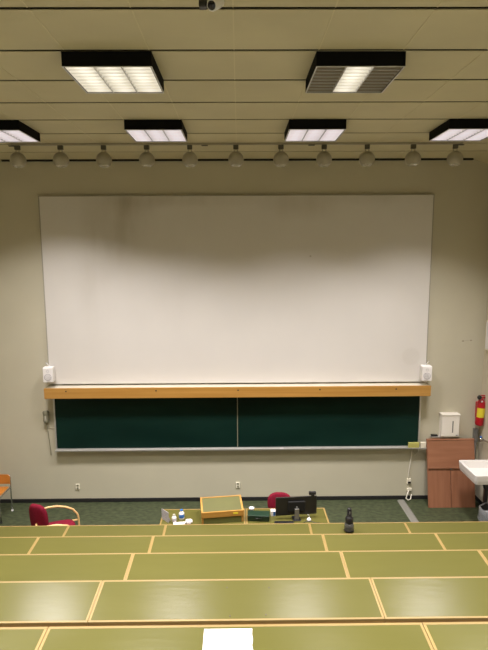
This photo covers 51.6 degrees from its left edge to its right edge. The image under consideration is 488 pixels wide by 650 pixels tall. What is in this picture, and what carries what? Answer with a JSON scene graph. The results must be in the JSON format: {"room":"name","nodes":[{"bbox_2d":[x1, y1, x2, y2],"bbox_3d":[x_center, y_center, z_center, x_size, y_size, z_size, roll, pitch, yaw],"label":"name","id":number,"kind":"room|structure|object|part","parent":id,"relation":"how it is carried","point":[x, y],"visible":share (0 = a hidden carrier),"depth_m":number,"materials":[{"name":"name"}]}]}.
{"room":"lecture hall","nodes":[
{"label":"lecture hall","id":0,"kind":"room"},
{"bbox_2d":[0,499,479,525],"bbox_3d":[-0.278,3.650,2.790,8.200,0.100,10.930,0,8,-1],"label":"floor","id":1,"kind":"structure","parent":0,"point":[388,510],"depth_m":7.83,"materials":[{"name":"green carpet"}]},
{"bbox_2d":[0,474,13,523],"bbox_3d":[-3.838,2.639,7.657,0.466,0.600,0.438,0,8,-1],"label":"wooden chair","id":2,"kind":"object","parent":1,"relation":"on","point":[4,478],"visible":1,"depth_m":7.81,"materials":[{"name":"orange wood"}]},
{"bbox_3d":[-3.838,2.531,7.618,0.410,0.015,0.390,0,8,-1],"label":"seat","id":3,"kind":"part","parent":2,"relation":"part of","materials":[{"name":"orange wood"}]},
{"bbox_3d":[-3.841,2.389,7.822,0.430,0.150,0.014,0,8,-1],"label":"backrest","id":4,"kind":"part","parent":2,"relation":"part of","materials":[{"name":"orange wood"}]},
{"bbox_3d":[-3.622,2.725,7.672,0.020,0.386,0.400,0,8,-1],"label":"leg","id":5,"kind":"part","parent":2,"relation":"part of","materials":[{"name":"silver metal"}]},
{"bbox_3d":[-3.631,2.608,7.859,0.034,0.575,0.033,0,8,-1],"label":"leg","id":6,"kind":"part","parent":2,"relation":"part of","materials":[{"name":"silver metal"}]},
{"bbox_2d":[0,525,68,536],"bbox_3d":[-2.699,2.811,6.014,1.148,0.700,0.349,0,8,-1],"label":"desk","id":7,"kind":"object","parent":1,"relation":"on","point":[5,531],"visible":0.2,"depth_m":6.03,"materials":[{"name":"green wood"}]},
{"bbox_2d":[29,504,79,525],"bbox_3d":[-2.436,2.662,6.536,0.616,0.819,0.538,-3,8,-20],"label":"armchair","id":8,"kind":"object","parent":1,"relation":"on","point":[38,515],"visible":0.53,"depth_m":6.41,"materials":[{"name":"red fabric"}]},
{"bbox_3d":[-2.630,2.468,6.444,0.270,0.408,0.080,3,13,19],"label":"backrest","id":9,"kind":"part","parent":8,"relation":"part of","materials":[{"name":"red fabric"}]},
{"bbox_3d":[-2.413,2.670,6.546,0.439,0.070,0.460,-3,8,-20],"label":"seat","id":10,"kind":"part","parent":8,"relation":"part of","materials":[{"name":"red fabric"}]},
{"bbox_3d":[-2.475,2.717,6.800,0.512,0.629,0.047,-4,9,-23],"label":"armrest","id":11,"kind":"part","parent":8,"relation":"part of","materials":[{"name":"beige wood"}]},
{"bbox_2d":[64,525,165,535],"bbox_3d":[-1.536,2.804,6.024,1.175,0.700,0.349,0,8,-1],"label":"desk","id":12,"kind":"object","parent":1,"relation":"on","point":[73,530],"visible":0.37,"depth_m":6.04,"materials":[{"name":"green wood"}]},
{"bbox_2d":[159,509,245,524],"bbox_3d":[-0.511,2.757,6.435,1.060,0.670,0.396,0,8,-1],"label":"table","id":13,"kind":"object","parent":1,"relation":"on","point":[194,514],"visible":0.31,"depth_m":6.37,"materials":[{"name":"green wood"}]},
{"bbox_2d":[162,509,170,522],"bbox_3d":[-0.964,2.371,6.302,0.052,0.135,0.150,-7,11,-42],"label":"stand","id":14,"kind":"object","parent":13,"relation":"on","point":[165,515],"visible":1,"depth_m":6.28,"materials":[{"name":"white paper"}]},
{"bbox_2d":[172,514,175,522],"bbox_3d":[-0.867,2.394,6.260,0.058,0.100,0.058,0,8,-1],"label":"plastic bottle","id":15,"kind":"object","parent":13,"relation":"on","point":[173,516],"visible":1,"depth_m":6.24,"materials":[{"name":"white plastic"}]},
{"bbox_2d":[179,509,183,519],"bbox_3d":[-0.782,2.372,6.328,0.070,0.125,0.070,0,8,-1],"label":"plastic bottle","id":16,"kind":"object","parent":13,"relation":"on","point":[181,513],"visible":1,"depth_m":6.30,"materials":[{"name":"white"}]},
{"bbox_2d":[185,519,192,523],"bbox_3d":[-0.683,2.421,6.243,0.097,0.050,0.080,0,8,-1],"label":"crumpled tissue","id":17,"kind":"object","parent":13,"relation":"on","point":[188,521],"visible":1,"depth_m":6.22,"materials":[{"name":"white paper"}]},
{"bbox_2d":[200,495,243,523],"bbox_3d":[-0.281,2.323,6.359,0.524,0.208,0.302,-1,8,-7],"label":"lectern","id":18,"kind":"object","parent":13,"relation":"on","point":[218,509],"visible":1,"depth_m":6.26,"materials":[{"name":"brown wood"}]},
{"bbox_3d":[-0.265,2.402,6.249,0.468,0.082,0.015,-1,8,-7],"label":"panel","id":19,"kind":"part","parent":18,"relation":"part of","materials":[{"name":"yellow"}]},
{"bbox_2d":[164,523,310,534],"bbox_3d":[-0.074,2.795,6.037,1.744,0.700,0.349,0,8,-1],"label":"desk","id":20,"kind":"object","parent":1,"relation":"on","point":[272,528],"visible":0.28,"depth_m":6.05,"materials":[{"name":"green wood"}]},
{"bbox_2d":[267,492,289,507],"bbox_3d":[0.488,2.695,6.885,0.550,0.659,0.498,0,8,3],"label":"office chair","id":21,"kind":"object","parent":1,"relation":"on","point":[271,502],"visible":0.13,"depth_m":7.03,"materials":[{"name":"red fabric"}]},
{"bbox_2d":[246,508,328,523],"bbox_3d":[0.540,2.751,6.444,1.028,0.670,0.396,0,8,-1],"label":"table","id":22,"kind":"object","parent":1,"relation":"on","point":[320,516],"visible":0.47,"depth_m":6.35,"materials":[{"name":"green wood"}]},
{"bbox_2d":[247,510,269,521],"bbox_3d":[0.182,2.393,6.311,0.276,0.078,0.154,0,8,4],"label":"case","id":23,"kind":"object","parent":22,"relation":"on","point":[263,516],"visible":1,"depth_m":6.26,"materials":[{"name":"green plastic"}]},
{"bbox_3d":[0.183,2.362,6.316,0.276,0.018,0.136,0,8,4],"label":"lid","id":24,"kind":"part","parent":23,"relation":"part of","materials":[{"name":"green plastic"}]},
{"bbox_2d":[271,509,275,515],"bbox_3d":[0.369,2.383,6.411,0.060,0.070,0.062,0,8,-1],"label":"carton","id":25,"kind":"object","parent":22,"relation":"on","point":[273,512],"visible":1,"depth_m":6.38,"materials":[{"name":"white cardboard"}]},
{"bbox_2d":[274,521,293,522],"bbox_3d":[0.494,2.435,6.229,0.240,0.016,0.046,0,8,-1],"label":"keyboard","id":26,"kind":"object","parent":22,"relation":"on","point":[274,521],"visible":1,"depth_m":6.23,"materials":[{"name":"black plastic"}]},
{"bbox_2d":[276,495,316,521],"bbox_3d":[0.655,2.284,6.305,0.520,0.292,0.130,-1,8,-5],"label":"computer monitor","id":27,"kind":"object","parent":22,"relation":"on","point":[295,505],"visible":1,"depth_m":6.29,"materials":[{"name":"black plastic"}]},
{"bbox_2d":[309,491,315,497],"bbox_3d":[0.856,2.121,6.319,0.090,0.080,0.045,-1,8,-5],"label":"webcam","id":28,"kind":"object","parent":27,"relation":"attached to","point":[312,493],"visible":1,"depth_m":6.30,"materials":[{"name":"black plastic"}]},
{"bbox_2d":[309,522,409,534],"bbox_3d":[1.382,2.786,6.050,1.165,0.700,0.349,0,8,-1],"label":"desk","id":29,"kind":"object","parent":1,"relation":"on","point":[376,527],"visible":0.31,"depth_m":6.06,"materials":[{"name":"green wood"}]},
{"bbox_2d":[344,507,353,532],"bbox_3d":[1.247,2.301,5.985,0.120,0.280,0.120,0,8,-1],"label":"camera","id":30,"kind":"object","parent":29,"relation":"on","point":[349,525],"visible":1,"depth_m":5.95,"materials":[{"name":"black plastic"}]},
{"bbox_2d":[397,500,418,521],"bbox_3d":[2.546,2.925,7.502,0.120,0.014,1.350,0,8,-1],"label":"cover","id":31,"kind":"object","parent":1,"relation":"on","point":[403,504],"visible":0.57,"depth_m":7.80,"materials":[{"name":"grey plastic"}]},
{"bbox_2d":[405,521,487,532],"bbox_3d":[2.546,2.779,6.060,1.158,0.700,0.349,0,8,-1],"label":"desk","id":32,"kind":"object","parent":1,"relation":"on","point":[479,526],"visible":0.38,"depth_m":6.07,"materials":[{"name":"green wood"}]},
{"bbox_2d":[426,438,474,507],"bbox_3d":[3.270,2.332,7.977,0.752,1.061,0.238,0,8,-1],"label":"base cabinet","id":33,"kind":"object","parent":1,"relation":"on","point":[444,455],"visible":0.96,"depth_m":7.95,"materials":[{"name":"brown wood"}]},
{"bbox_3d":[3.074,2.347,7.973,0.360,1.032,0.230,0,8,-1],"label":"panel","id":34,"kind":"part","parent":33,"relation":"part of","materials":[{"name":"brown wood"}]},
{"bbox_3d":[3.267,1.810,7.994,0.752,0.032,0.062,0,8,-1],"label":"rail","id":35,"kind":"part","parent":33,"relation":"part of","materials":[{"name":"brown wood"}]},
{"bbox_3d":[3.264,2.040,7.971,0.744,0.435,0.110,0,8,-1],"label":"panel","id":36,"kind":"part","parent":33,"relation":"part of","materials":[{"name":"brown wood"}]},
{"bbox_3d":[3.448,2.345,7.976,0.372,1.032,0.230,0,8,-1],"label":"panel","id":37,"kind":"part","parent":33,"relation":"part of","materials":[{"name":"brown wood"}]},
{"bbox_2d":[459,460,487,504],"bbox_3d":[3.516,2.506,7.449,0.515,0.850,0.570,0,8,-1],"label":"sink","id":38,"kind":"object","parent":1,"relation":"on","point":[476,471],"visible":0.9,"depth_m":7.46,"materials":[{"name":"white ceramic"}]},
{"bbox_2d":[459,460,487,484],"bbox_3d":[3.515,2.159,7.401,0.515,0.150,0.570,0,8,-1],"label":"basin","id":39,"kind":"object","parent":38,"relation":"in","point":[476,471],"depth_m":7.50,"materials":[{"name":"white ceramic"}]},
{"bbox_3d":[3.564,2.580,7.459,0.050,0.700,0.050,0,8,-1],"label":"support leg","id":40,"kind":"part","parent":38,"relation":"part of","materials":[{"name":"black plastic"}]},
{"bbox_2d":[477,502,487,520],"bbox_3d":[3.568,2.788,7.315,0.332,0.327,0.331,0,8,-1],"label":"waste bin","id":41,"kind":"object","parent":1,"relation":"on","point":[483,509],"visible":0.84,"depth_m":7.28,"materials":[{"name":"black plastic"}]},
{"bbox_2d":[0,0,487,159],"bbox_3d":[-0.305,-1.755,2.041,8.200,0.122,10.930,0,8,-1],"label":"ceiling","id":42,"kind":"structure","parent":0,"point":[237,72],"depth_m":3.85,"materials":[{"name":"beige"}]},
{"bbox_2d":[0,120,39,142],"bbox_3d":[-2.648,-2.117,5.537,0.602,0.102,0.572,0,8,-1],"label":"ceiling light","id":43,"kind":"object","parent":42,"relation":"attached to","point":[11,131],"visible":1,"depth_m":5.47,"materials":[{"name":"white plastic"}]},
{"bbox_2d":[61,51,163,93],"bbox_3d":[-0.956,-1.883,3.788,0.626,0.102,0.586,0,8,-1],"label":"ceiling light","id":44,"kind":"object","parent":42,"relation":"attached to","point":[95,72],"visible":1,"depth_m":3.65,"materials":[{"name":"black"}]},
{"bbox_2d":[124,120,186,141],"bbox_3d":[-0.953,-2.128,5.552,0.602,0.102,0.572,0,8,-1],"label":"ceiling light","id":45,"kind":"object","parent":42,"relation":"attached to","point":[138,130],"visible":1,"depth_m":5.36,"materials":[{"name":"black"}]},
{"bbox_2d":[199,0,223,11],"bbox_3d":[-0.177,-1.728,2.703,0.111,0.120,0.131,3,9,25],"label":"security camera","id":46,"kind":"object","parent":42,"relation":"attached to","point":[212,5],"visible":1,"depth_m":2.66,"materials":[{"name":"white plastic"}]},
{"bbox_2d":[8,142,463,146],"bbox_3d":[-0.086,-2.278,6.367,5.740,0.036,0.040,0,8,-1],"label":"track","id":47,"kind":"object","parent":42,"relation":"attached to","point":[285,143],"visible":1,"depth_m":6.36,"materials":[{"name":"grey metal"}]},
{"bbox_2d":[10,145,26,167],"bbox_3d":[-2.849,-2.125,6.361,0.196,0.258,0.196,0,8,5],"label":"spotlight","id":48,"kind":"object","parent":47,"relation":"attached to","point":[17,159],"visible":1,"depth_m":6.31,"materials":[{"name":"grey"}]},
{"bbox_3d":[-2.849,-2.088,6.367,0.196,0.173,0.196,0,8,5],"label":"globe","id":49,"kind":"part","parent":48,"relation":"part of","materials":[{"name":"beige glass"}]},
{"bbox_2d":[53,145,68,167],"bbox_3d":[-2.309,-2.129,6.366,0.196,0.258,0.196,1,8,11],"label":"spotlight","id":50,"kind":"object","parent":47,"relation":"attached to","point":[60,159],"visible":1,"depth_m":6.31,"materials":[{"name":"grey metal"}]},
{"bbox_3d":[-2.309,-2.092,6.371,0.196,0.173,0.196,1,8,11],"label":"globe","id":51,"kind":"part","parent":50,"relation":"part of","materials":[{"name":"beige glass"}]},
{"bbox_2d":[96,145,111,166],"bbox_3d":[-1.768,-2.132,6.371,0.196,0.258,0.196,-1,8,-6],"label":"spotlight","id":52,"kind":"object","parent":47,"relation":"attached to","point":[103,159],"visible":1,"depth_m":6.32,"materials":[{"name":"grey metal"}]},
{"bbox_3d":[-1.768,-2.095,6.376,0.196,0.173,0.196,-1,8,-6],"label":"globe","id":53,"kind":"part","parent":52,"relation":"part of","materials":[{"name":"glass"}]},
{"bbox_2d":[139,145,154,166],"bbox_3d":[-1.226,-2.135,6.376,0.196,0.258,0.196,2,8,14],"label":"spotlight","id":54,"kind":"object","parent":47,"relation":"attached to","point":[146,159],"visible":1,"depth_m":6.32,"materials":[{"name":"grey"}]},
{"bbox_3d":[-1.226,-2.098,6.381,0.196,0.173,0.196,2,8,14],"label":"globe","id":55,"kind":"part","parent":54,"relation":"part of","materials":[{"name":"beige ceramic"}]},
{"bbox_2d":[182,145,197,166],"bbox_3d":[-0.683,-2.139,6.381,0.196,0.258,0.196,-1,8,-2],"label":"spotlight","id":56,"kind":"object","parent":47,"relation":"attached to","point":[189,159],"visible":1,"depth_m":6.33,"materials":[{"name":"grey"}]},
{"bbox_3d":[-0.683,-2.102,6.386,0.196,0.173,0.196,-1,8,-2],"label":"globe","id":57,"kind":"part","parent":56,"relation":"part of","materials":[{"name":"beige glass"}]},
{"bbox_2d":[228,145,243,166],"bbox_3d":[-0.102,-2.142,6.386,0.196,0.258,0.196,0,8,4],"label":"spotlight","id":58,"kind":"object","parent":47,"relation":"attached to","point":[235,159],"visible":1,"depth_m":6.33,"materials":[{"name":"grey metal"}]},
{"bbox_2d":[273,145,288,166],"bbox_3d":[0.469,-2.146,6.391,0.196,0.258,0.196,2,8,15],"label":"spotlight","id":59,"kind":"object","parent":47,"relation":"attached to","point":[280,159],"visible":1,"depth_m":6.33,"materials":[{"name":"grey"}]},
{"bbox_3d":[0.469,-2.109,6.396,0.196,0.173,0.196,2,8,15],"label":"globe","id":60,"kind":"part","parent":59,"relation":"part of","materials":[{"name":"beige metal"}]},
{"bbox_2d":[316,144,331,166],"bbox_3d":[1.014,-2.149,6.396,0.196,0.258,0.196,0,8,-1],"label":"spotlight","id":61,"kind":"object","parent":47,"relation":"attached to","point":[323,159],"visible":1,"depth_m":6.34,"materials":[{"name":"grey"}]},
{"bbox_3d":[1.015,-2.112,6.401,0.196,0.173,0.196,0,8,-1],"label":"globe","id":62,"kind":"part","parent":61,"relation":"part of","materials":[{"name":"beige ceramic"}]},
{"bbox_2d":[359,144,374,166],"bbox_3d":[1.560,-2.152,6.400,0.196,0.258,0.196,2,8,15],"label":"spotlight","id":63,"kind":"object","parent":47,"relation":"attached to","point":[367,158],"visible":1,"depth_m":6.35,"materials":[{"name":"grey metal"}]},
{"bbox_3d":[1.561,-2.115,6.406,0.196,0.173,0.196,2,8,15],"label":"globe","id":64,"kind":"part","parent":63,"relation":"part of","materials":[{"name":"beige metal"}]},
{"bbox_2d":[405,144,420,165],"bbox_3d":[2.145,-2.156,6.406,0.196,0.258,0.196,0,8,2],"label":"spotlight","id":65,"kind":"object","parent":47,"relation":"attached to","point":[413,158],"visible":1,"depth_m":6.35,"materials":[{"name":"grey metal"}]},
{"bbox_3d":[2.146,-2.119,6.411,0.196,0.173,0.196,0,8,2],"label":"globe","id":66,"kind":"part","parent":65,"relation":"part of","materials":[{"name":"beige ceramic"}]},
{"bbox_2d":[447,144,462,165],"bbox_3d":[2.680,-2.159,6.410,0.196,0.258,0.196,2,8,14],"label":"spotlight","id":67,"kind":"object","parent":47,"relation":"attached to","point":[455,158],"visible":1,"depth_m":6.36,"materials":[{"name":"grey"}]},
{"bbox_3d":[2.680,-2.122,6.415,0.196,0.173,0.196,2,8,14],"label":"globe","id":68,"kind":"part","parent":67,"relation":"part of","materials":[{"name":"beige glass"}]},
{"bbox_2d":[284,119,346,141],"bbox_3d":[0.770,-2.138,5.567,0.602,0.102,0.572,0,8,-1],"label":"ceiling light","id":69,"kind":"object","parent":42,"relation":"attached to","point":[297,130],"visible":1,"depth_m":5.37,"materials":[{"name":"white plastic"}]},
{"bbox_2d":[305,51,405,92],"bbox_3d":[0.814,-1.895,3.809,0.626,0.102,0.586,0,8,-1],"label":"ceiling light","id":70,"kind":"object","parent":42,"relation":"attached to","point":[330,71],"visible":1,"depth_m":3.67,"materials":[{"name":"black metal"}]},
{"bbox_2d":[429,119,487,140],"bbox_3d":[2.452,-2.149,5.582,0.602,0.102,0.572,0,8,-1],"label":"ceiling light","id":71,"kind":"object","parent":42,"relation":"attached to","point":[452,129],"visible":1,"depth_m":5.47,"materials":[{"name":"white plastic"}]},
{"bbox_2d":[0,159,487,498],"bbox_3d":[-0.345,0.094,7.875,8.400,5.748,0.120,0,8,-1],"label":"wall","id":72,"kind":"structure","parent":0,"point":[459,266],"depth_m":7.85,"materials":[{"name":"paint"}]},
{"bbox_2d":[42,410,50,452],"bbox_3d":[-3.106,1.705,7.958,0.099,0.752,0.106,0,8,-1],"label":"handset","id":73,"kind":"object","parent":72,"relation":"attached to","point":[45,412],"visible":1,"depth_m":7.91,"materials":[{"name":"beige plastic"}]},
{"bbox_2d":[42,363,54,383],"bbox_3d":[-2.978,0.736,7.711,0.148,0.321,0.166,-1,8,-7],"label":"wall speaker","id":74,"kind":"object","parent":72,"relation":"attached to","point":[48,371],"visible":1,"depth_m":7.64,"materials":[{"name":"white plastic"}]},
{"bbox_2d":[0,495,427,502],"bbox_3d":[-0.331,2.821,8.183,8.200,0.062,0.018,0,8,-1],"label":"baseboard","id":75,"kind":"structure","parent":72,"relation":"attached to","point":[395,496],"depth_m":8.17,"materials":[{"name":"black"}]},
{"bbox_2d":[38,194,434,383],"bbox_3d":[-0.097,-0.515,7.697,5.868,2.852,0.069,0,8,-1],"label":"projection screen","id":76,"kind":"object","parent":72,"relation":"attached to","point":[138,289],"visible":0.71,"depth_m":7.66,"materials":[{"name":"beige fabric"}]},
{"bbox_2d":[44,382,430,398],"bbox_3d":[-0.091,1.018,7.824,5.910,0.175,0.236,0,8,-1],"label":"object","id":77,"kind":"object","parent":72,"relation":"attached to","point":[382,388],"visible":1,"depth_m":7.72,"materials":[{"name":"brown wood"}]},
{"bbox_2d":[1,158,473,161],"bbox_3d":[-0.082,-2.463,7.449,6.962,0.077,0.025,0,8,-1],"label":"trim","id":78,"kind":"structure","parent":72,"relation":"attached to","point":[333,159],"depth_m":7.44,"materials":[{"name":"black"}]},
{"bbox_2d":[53,396,426,451],"bbox_3d":[-0.039,1.536,7.957,5.885,0.880,0.098,0,8,-1],"label":"chalkboard","id":79,"kind":"object","parent":72,"relation":"attached to","point":[371,422],"visible":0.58,"depth_m":7.97,"materials":[{"name":"green metal"}]},
{"bbox_3d":[-1.534,1.528,7.966,2.850,0.845,0.030,0,8,-1],"label":"board panel","id":80,"kind":"part","parent":79,"relation":"part of","materials":[{"name":"green"}]},
{"bbox_2d":[55,446,426,451],"bbox_3d":[-0.037,1.958,8.011,5.885,0.030,0.088,0,8,-1],"label":"chalk tray","id":81,"kind":"object","parent":79,"relation":"on","point":[58,448],"depth_m":8.00,"materials":[{"name":"silver metal"}]},
{"bbox_3d":[1.334,1.510,7.991,2.861,0.845,0.030,0,8,-1],"label":"board panel","id":82,"kind":"part","parent":79,"relation":"part of","materials":[{"name":"green"}]},
{"bbox_2d":[408,442,418,447],"bbox_3d":[2.690,1.904,8.008,0.170,0.085,0.041,0,8,-1],"label":"sponge","id":83,"kind":"object","parent":79,"relation":"on","point":[410,444],"visible":1,"depth_m":7.99,"materials":[{"name":"yellow"}]},
{"bbox_2d":[420,442,425,447],"bbox_3d":[2.840,1.901,8.009,0.080,0.090,0.039,0,8,-1],"label":"eraser","id":84,"kind":"object","parent":79,"relation":"on","point":[422,444],"visible":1,"depth_m":7.99,"materials":[{"name":"beige plastic"}]},
{"bbox_2d":[406,449,412,499],"bbox_3d":[2.661,2.403,8.123,0.109,0.864,0.079,0,8,-1],"label":"cable","id":85,"kind":"object","parent":72,"relation":"attached to","point":[408,489],"visible":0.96,"depth_m":8.14,"materials":[{"name":"beige plastic"}]},
{"bbox_3d":[2.673,2.231,8.118,0.058,0.521,0.023,0,8,-1],"label":"cord","id":86,"kind":"part","parent":85,"relation":"part of","materials":[{"name":"beige plastic"}]},
{"bbox_2d":[420,361,431,381],"bbox_3d":[2.799,0.721,7.765,0.148,0.321,0.166,1,8,6],"label":"wall speaker","id":87,"kind":"object","parent":72,"relation":"attached to","point":[425,370],"visible":1,"depth_m":7.69,"materials":[{"name":"white plastic"}]},
{"bbox_2d":[430,435,452,437],"bbox_3d":[3.154,1.775,8.043,0.360,0.012,0.075,0,8,-1],"label":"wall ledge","id":88,"kind":"object","parent":72,"relation":"attached to","point":[438,436],"visible":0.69,"depth_m":8.01,"materials":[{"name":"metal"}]},
{"bbox_2d":[439,412,460,436],"bbox_3d":[3.248,1.575,7.989,0.294,0.368,0.128,0,8,-1],"label":"paper towel dispenser","id":89,"kind":"object","parent":72,"relation":"attached to","point":[449,422],"visible":1,"depth_m":7.94,"materials":[{"name":"white plastic"}]},
{"bbox_3d":[3.248,1.404,7.966,0.294,0.022,0.128,0,8,-1],"label":"lid","id":90,"kind":"part","parent":89,"relation":"part of","materials":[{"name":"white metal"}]},
{"bbox_2d":[472,428,477,457],"bbox_3d":[3.690,2.236,8.115,0.062,1.200,0.060,0,8,-1],"label":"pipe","id":91,"kind":"object","parent":72,"relation":"attached to","point":[475,430],"visible":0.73,"depth_m":8.03,"materials":[{"name":"grey metal"}]},
{"bbox_3d":[3.688,1.751,8.047,0.062,0.220,0.060,0,8,-1],"label":"clamp plate","id":92,"kind":"part","parent":91,"relation":"part of","materials":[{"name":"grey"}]},
{"bbox_2d":[475,395,484,425],"bbox_3d":[3.695,1.327,7.932,0.161,0.506,0.182,0,8,-1],"label":"fire extinguisher","id":93,"kind":"object","parent":72,"relation":"attached to","point":[480,404],"visible":1,"depth_m":7.87,"materials":[{"name":"red metal"}]},
{"bbox_2d":[475,297,487,501],"bbox_3d":[3.868,0.827,2.439,0.120,5.748,10.930,0,8,-1],"label":"wall","id":94,"kind":"structure","parent":0,"point":[483,430],"depth_m":7.89,"materials":[{"name":"paint"}]},
{"bbox_2d":[475,495,482,504],"bbox_3d":[3.769,2.921,7.313,0.018,0.062,1.812,0,8,-1],"label":"baseboard","id":95,"kind":"structure","parent":94,"relation":"attached to","point":[477,499],"depth_m":8.08,"materials":[{"name":"black"}]},
{"bbox_2d":[474,152,487,163],"bbox_3d":[3.621,-1.676,2.090,0.350,0.150,10.930,0,8,-1],"label":"trim","id":96,"kind":"structure","parent":94,"relation":"attached to","point":[483,158],"depth_m":7.36,"materials":[{"name":"paint"}]},
{"bbox_2d":[485,320,487,350],"bbox_3d":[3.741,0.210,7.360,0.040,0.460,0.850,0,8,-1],"label":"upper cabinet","id":97,"kind":"object","parent":94,"relation":"attached to","point":[486,337],"visible":1,"depth_m":7.74,"materials":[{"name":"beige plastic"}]},
{"bbox_3d":[-0.300,3.107,4.944,8.200,0.384,0.917,0,8,-1],"label":"floor","id":98,"kind":"structure","parent":0,"visible":0},
{"bbox_2d":[0,537,38,553],"bbox_3d":[-2.682,2.554,5.074,1.148,0.700,0.349,0,8,-1],"label":"desk","id":99,"kind":"object","parent":98,"relation":"on","point":[8,545],"visible":0.23,"depth_m":5.08,"materials":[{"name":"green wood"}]},
{"bbox_2d":[29,536,152,553],"bbox_3d":[-1.519,2.547,5.084,1.175,0.700,0.349,0,8,-1],"label":"desk","id":100,"kind":"object","parent":98,"relation":"on","point":[59,544],"visible":0.39,"depth_m":5.07,"materials":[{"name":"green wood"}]},
{"bbox_2d":[149,534,326,552],"bbox_3d":[-0.057,2.538,5.097,1.744,0.700,0.349,0,8,-1],"label":"desk","id":101,"kind":"object","parent":98,"relation":"on","point":[263,542],"visible":0.36,"depth_m":5.08,"materials":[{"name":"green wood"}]},
{"bbox_2d":[323,533,444,550],"bbox_3d":[1.399,2.529,5.110,1.165,0.700,0.349,0,8,-1],"label":"desk","id":102,"kind":"object","parent":98,"relation":"on","point":[365,541],"visible":0.33,"depth_m":5.10,"materials":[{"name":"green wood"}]},
{"bbox_2d":[435,532,487,549],"bbox_3d":[2.562,2.522,5.120,1.158,0.700,0.349,0,8,-1],"label":"desk","id":103,"kind":"object","parent":98,"relation":"on","point":[466,540],"visible":0.21,"depth_m":5.11,"materials":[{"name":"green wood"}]},
{"bbox_3d":[-0.293,3.043,4.010,8.200,0.768,0.915,0,8,-1],"label":"floor","id":104,"kind":"structure","parent":0,"visible":0},
{"bbox_2d":[0,553,132,580],"bbox_3d":[-1.516,2.292,4.123,1.175,0.700,0.349,0,8,-1],"label":"desk","id":105,"kind":"object","parent":104,"relation":"on","point":[80,566],"visible":0.31,"depth_m":4.09,"materials":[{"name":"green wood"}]},
{"bbox_2d":[125,551,347,579],"bbox_3d":[-0.054,2.283,4.136,1.744,0.700,0.349,0,8,-1],"label":"desk","id":106,"kind":"object","parent":104,"relation":"on","point":[278,564],"visible":0.34,"depth_m":4.09,"materials":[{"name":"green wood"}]},
{"bbox_2d":[341,549,487,577],"bbox_3d":[1.402,2.274,4.149,1.165,0.700,0.349,0,8,-1],"label":"desk","id":107,"kind":"object","parent":104,"relation":"on","point":[377,563],"visible":0.41,"depth_m":4.11,"materials":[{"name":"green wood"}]},
{"bbox_2d":[478,549,487,562],"bbox_3d":[2.566,2.267,4.159,1.158,0.700,0.349,0,8,-1],"label":"desk","id":108,"kind":"object","parent":104,"relation":"on","point":[484,552],"visible":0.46,"depth_m":4.22,"materials":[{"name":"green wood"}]},
{"bbox_3d":[-0.285,2.977,3.089,8.200,1.152,0.893,0,8,-1],"label":"floor","id":109,"kind":"structure","parent":0,"visible":0},
{"bbox_2d":[0,580,102,627],"bbox_3d":[-1.505,2.037,3.164,1.175,0.700,0.349,0,8,-1],"label":"desk","id":110,"kind":"object","parent":109,"relation":"on","point":[48,604],"visible":0.75,"depth_m":3.10,"materials":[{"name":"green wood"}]},
{"bbox_2d":[88,577,384,625],"bbox_3d":[-0.043,2.028,3.177,1.744,0.700,0.349,0,8,-1],"label":"desk","id":111,"kind":"object","parent":109,"relation":"on","point":[273,600],"visible":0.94,"depth_m":3.10,"materials":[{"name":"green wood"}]},
{"bbox_2d":[370,576,487,622],"bbox_3d":[1.413,2.019,3.190,1.165,0.700,0.349,0,8,-1],"label":"desk","id":112,"kind":"object","parent":109,"relation":"on","point":[462,598],"visible":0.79,"depth_m":3.12,"materials":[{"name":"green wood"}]},
{"bbox_3d":[-0.277,2.911,2.163,8.200,1.536,0.924,0,8,-1],"label":"floor","id":113,"kind":"structure","parent":0,"visible":0},
{"bbox_2d":[0,627,47,649],"bbox_3d":[-1.496,1.780,2.227,1.175,0.700,0.349,0,8,-1],"label":"desk","id":114,"kind":"object","parent":113,"relation":"on","point":[11,638],"visible":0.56,"depth_m":2.29,"materials":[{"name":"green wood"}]},
{"bbox_2d":[38,622,433,649],"bbox_3d":[-0.035,1.771,2.240,1.744,0.700,0.349,0,8,-1],"label":"desk","id":115,"kind":"object","parent":113,"relation":"on","point":[327,636],"visible":0.98,"depth_m":2.29,"materials":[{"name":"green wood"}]},
{"bbox_2d":[203,628,252,649],"bbox_3d":[-0.070,1.432,2.211,0.225,0.021,0.252,0,8,-1],"label":"paper sheet","id":116,"kind":"object","parent":115,"relation":"on","point":[214,639],"visible":1,"depth_m":2.27,"materials":[{"name":"white paper"}]},
{"bbox_2d":[422,622,487,649],"bbox_3d":[1.422,1.762,2.253,1.165,0.700,0.349,0,8,-1],"label":"desk","id":117,"kind":"object","parent":113,"relation":"on","point":[442,635],"visible":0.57,"depth_m":2.29,"materials":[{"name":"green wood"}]}
]}

